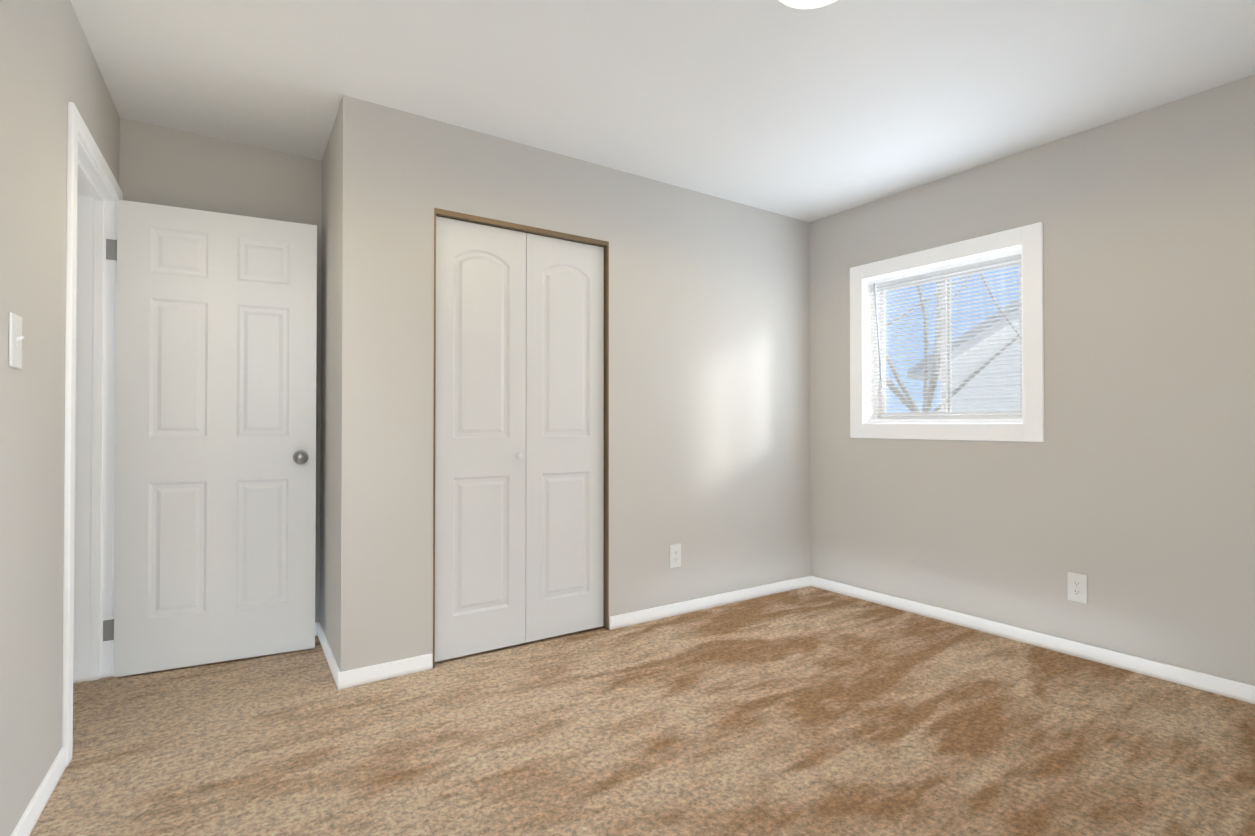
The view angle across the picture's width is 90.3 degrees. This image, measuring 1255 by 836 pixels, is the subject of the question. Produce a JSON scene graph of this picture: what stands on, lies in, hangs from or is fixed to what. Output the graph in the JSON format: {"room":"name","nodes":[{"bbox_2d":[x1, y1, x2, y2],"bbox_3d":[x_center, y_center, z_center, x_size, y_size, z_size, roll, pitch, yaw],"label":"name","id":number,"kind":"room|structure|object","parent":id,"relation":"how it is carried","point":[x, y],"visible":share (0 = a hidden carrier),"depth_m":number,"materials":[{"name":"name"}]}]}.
{"room":"empty bedroom","nodes":[
{"label":"empty bedroom","id":0,"kind":"room"},
{"bbox_2d":[0,0,119,835],"bbox_3d":[-1.246,-0.130,0.980,0.120,2.440,4.322,0,-1,-31],"label":"wall","id":1,"kind":"structure","parent":0,"point":[49,69],"depth_m":1.69,"materials":[{"name":"paint"}]},
{"bbox_2d":[9,312,23,368],"bbox_3d":[-1.507,-0.190,1.546,0.018,0.132,0.080,0,-1,-31],"label":"light switch","id":2,"kind":"object","parent":1,"relation":"attached to","point":[16,338],"visible":1,"depth_m":1.53,"materials":[{"name":"white plastic"}]},
{"bbox_2d":[11,747,65,835],"bbox_3d":[-0.952,1.052,0.611,0.012,0.068,3.153,0,-1,-31],"label":"baseboard","id":3,"kind":"structure","parent":1,"relation":"attached to","point":[27,822],"depth_m":1.74,"materials":[{"name":"white wood"}]},
{"bbox_2d":[62,102,122,766],"bbox_3d":[-2.058,0.051,2.319,0.152,2.105,0.909,0,-1,-31],"label":"door frame","id":4,"kind":"structure","parent":1,"relation":"attached to","point":[95,440],"depth_m":2.63,"materials":[{"name":"white wood"}]},
{"bbox_2d":[103,239,116,640],"bbox_3d":[-2.213,0.092,2.681,0.050,1.730,0.015,0,-1,-34],"label":"hinges","id":5,"kind":"object","parent":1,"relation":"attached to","point":[111,254],"visible":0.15,"depth_m":2.67,"materials":[{"name":"grey metal"}]},
{"bbox_2d":[114,199,316,677],"bbox_3d":[-1.843,0.085,2.841,0.762,2.030,0.035,0,-1,-27],"label":"door leaf","id":6,"kind":"structure","parent":1,"relation":"in","point":[215,483],"depth_m":2.81,"materials":[{"name":"white wood"}]},
{"bbox_2d":[293,450,307,463],"bbox_3d":[-1.547,0.187,2.992,0.099,0.066,0.169,0,-1,-27],"label":"door knob","id":7,"kind":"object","parent":6,"relation":"attached to","point":[300,456],"depth_m":2.92,"materials":[{"name":"grey metal"}]},
{"bbox_2d":[119,118,321,622],"bbox_3d":[-0.777,-0.102,3.832,3.720,2.440,0.120,0,-1,-34],"label":"wall","id":8,"kind":"structure","parent":0,"point":[160,165],"depth_m":2.99,"materials":[{"name":"paint"}]},
{"bbox_2d":[320,110,338,659],"bbox_3d":[-1.361,-0.111,2.960,0.125,2.440,0.665,0,-1,-34],"label":"wall","id":9,"kind":"structure","parent":0,"point":[329,407],"depth_m":2.91,"materials":[{"name":"paint"}]},
{"bbox_2d":[317,622,339,687],"bbox_3d":[-1.378,1.075,2.870,0.040,0.068,0.753,0,-1,-34],"label":"baseboard","id":10,"kind":"structure","parent":9,"relation":"attached to","point":[330,658],"depth_m":2.82,"materials":[{"name":"white wood"}]},
{"bbox_2d":[336,95,809,671],"bbox_3d":[-0.002,-0.106,3.422,2.900,2.440,0.100,0,-1,-34],"label":"wall","id":11,"kind":"structure","parent":0,"point":[710,383],"depth_m":3.35,"materials":[{"name":"paint"}]},
{"bbox_2d":[338,653,432,689],"bbox_3d":[-1.021,1.072,2.650,0.384,0.068,0.012,0,-1,-34],"label":"baseboard","id":12,"kind":"structure","parent":11,"relation":"attached to","point":[359,676],"depth_m":2.64,"materials":[{"name":"white wood"}]},
{"bbox_2d":[435,216,525,661],"bbox_3d":[-0.691,0.093,2.943,0.446,2.005,0.030,0,-1,-34],"label":"closet door leaf","id":13,"kind":"structure","parent":11,"relation":"in","point":[480,517],"depth_m":2.93,"materials":[{"name":"white wood"}]},
{"bbox_2d":[514,452,521,458],"bbox_3d":[-0.527,0.180,3.015,0.034,0.034,0.034,0,-1,-34],"label":"knob","id":14,"kind":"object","parent":13,"relation":"attached to","point":[518,455],"depth_m":3.00,"materials":[{"name":"white"}]},
{"bbox_2d":[433,208,608,667],"bbox_3d":[-0.501,0.088,3.064,0.922,2.045,0.077,0,-1,-34],"label":"door frame","id":15,"kind":"structure","parent":11,"relation":"attached to","point":[509,226],"depth_m":3.24,"materials":[{"name":"brown wood"}]},
{"bbox_2d":[525,233,603,641],"bbox_3d":[-0.319,0.095,3.195,0.446,2.005,0.030,0,-1,-34],"label":"closet door leaf","id":16,"kind":"structure","parent":11,"relation":"in","point":[564,436],"depth_m":3.18,"materials":[{"name":"white wood"}]},
{"bbox_2d":[670,543,680,567],"bbox_3d":[0.272,0.780,3.533,0.080,0.132,0.009,0,-1,-34],"label":"electrical outlet","id":17,"kind":"object","parent":11,"relation":"attached to","point":[675,555],"visible":1,"depth_m":3.53,"materials":[{"name":"white plastic"}]},
{"bbox_2d":[609,575,810,629],"bbox_3d":[0.551,1.083,3.718,1.558,0.068,0.012,0,-1,-34],"label":"baseboard","id":18,"kind":"structure","parent":11,"relation":"attached to","point":[646,615],"depth_m":3.64,"materials":[{"name":"white wood"}]},
{"bbox_2d":[30,586,1254,835],"bbox_3d":[0.289,1.150,2.011,4.290,0.100,4.310,0,-1,-34],"label":"floor","id":19,"kind":"structure","parent":0,"point":[810,710],"depth_m":2.12,"materials":[{"name":"carpet"}]},
{"bbox_2d":[70,0,1254,221],"bbox_3d":[0.289,-1.390,2.036,4.290,0.100,4.310,0,-1,-34],"label":"ceiling","id":20,"kind":"structure","parent":0,"point":[778,106],"depth_m":2.43,"materials":[{"name":"paint"}]},
{"bbox_2d":[779,0,836,8],"bbox_3d":[0.553,-1.293,1.834,0.310,0.098,0.310,0,-1,-34],"label":"ceiling lamp","id":21,"kind":"object","parent":20,"relation":"attached to","point":[805,4],"visible":1,"depth_m":1.89,"materials":[{"name":"white glass"}]},
{"bbox_2d":[809,74,1254,685],"bbox_3d":[2.001,-0.108,3.187,0.150,2.440,4.310,0,-1,-34],"label":"wall","id":22,"kind":"structure","parent":0,"point":[1127,486],"depth_m":2.84,"materials":[{"name":"paint"}]},
{"bbox_2d":[850,222,1043,441],"bbox_3d":[1.768,-0.413,3.514,0.162,1.067,1.087,0,-1,-34],"label":"window","id":23,"kind":"structure","parent":22,"relation":"in","point":[945,413],"depth_m":3.45,"materials":[{"name":"white plastic"}]},
{"bbox_2d":[868,249,1021,421],"bbox_3d":[1.739,-0.414,3.495,0.048,0.866,0.879,0,-1,-34],"label":"window blinds","id":24,"kind":"object","parent":23,"relation":"attached to","point":[874,284],"visible":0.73,"depth_m":3.46,"materials":[{"name":"white plastic"}]},
{"bbox_2d":[811,576,1254,703],"bbox_3d":[2.139,1.074,2.825,0.015,0.068,3.275,0,-1,-34],"label":"baseboard","id":25,"kind":"structure","parent":22,"relation":"attached to","point":[1143,666],"depth_m":2.95,"materials":[{"name":"white wood"}]},
{"bbox_2d":[1067,572,1087,603],"bbox_3d":[2.092,0.789,2.904,0.009,0.132,0.080,0,-1,-34],"label":"electrical outlet","id":26,"kind":"object","parent":22,"relation":"attached to","point":[1077,588],"visible":1,"depth_m":2.90,"materials":[{"name":"white plastic"}]},
{"label":"outside","id":27,"kind":"structure","parent":0,"visible":0},
{"bbox_3d":[15.137,1.942,16.344,36.370,0.200,50.000,0,-1,-34],"label":"ground","id":28,"kind":"structure","parent":27,"visible":0},
{"bbox_2d":[886,273,1018,412],"bbox_3d":[2.915,-1.661,7.213,5.598,6.831,5.363,0,-1,-34],"label":"tree","id":29,"kind":"object","parent":28,"relation":"on","point":[937,374],"depth_m":7.18,"materials":[{"name":"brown plant"}]},
{"bbox_2d":[907,298,1019,411],"bbox_3d":[10.526,-0.820,7.917,8.200,5.156,9.900,0,-1,-34],"label":"house","id":30,"kind":"structure","parent":28,"relation":"on","point":[993,403],"depth_m":9.01,"materials":[{"name":"grey"}]}
]}

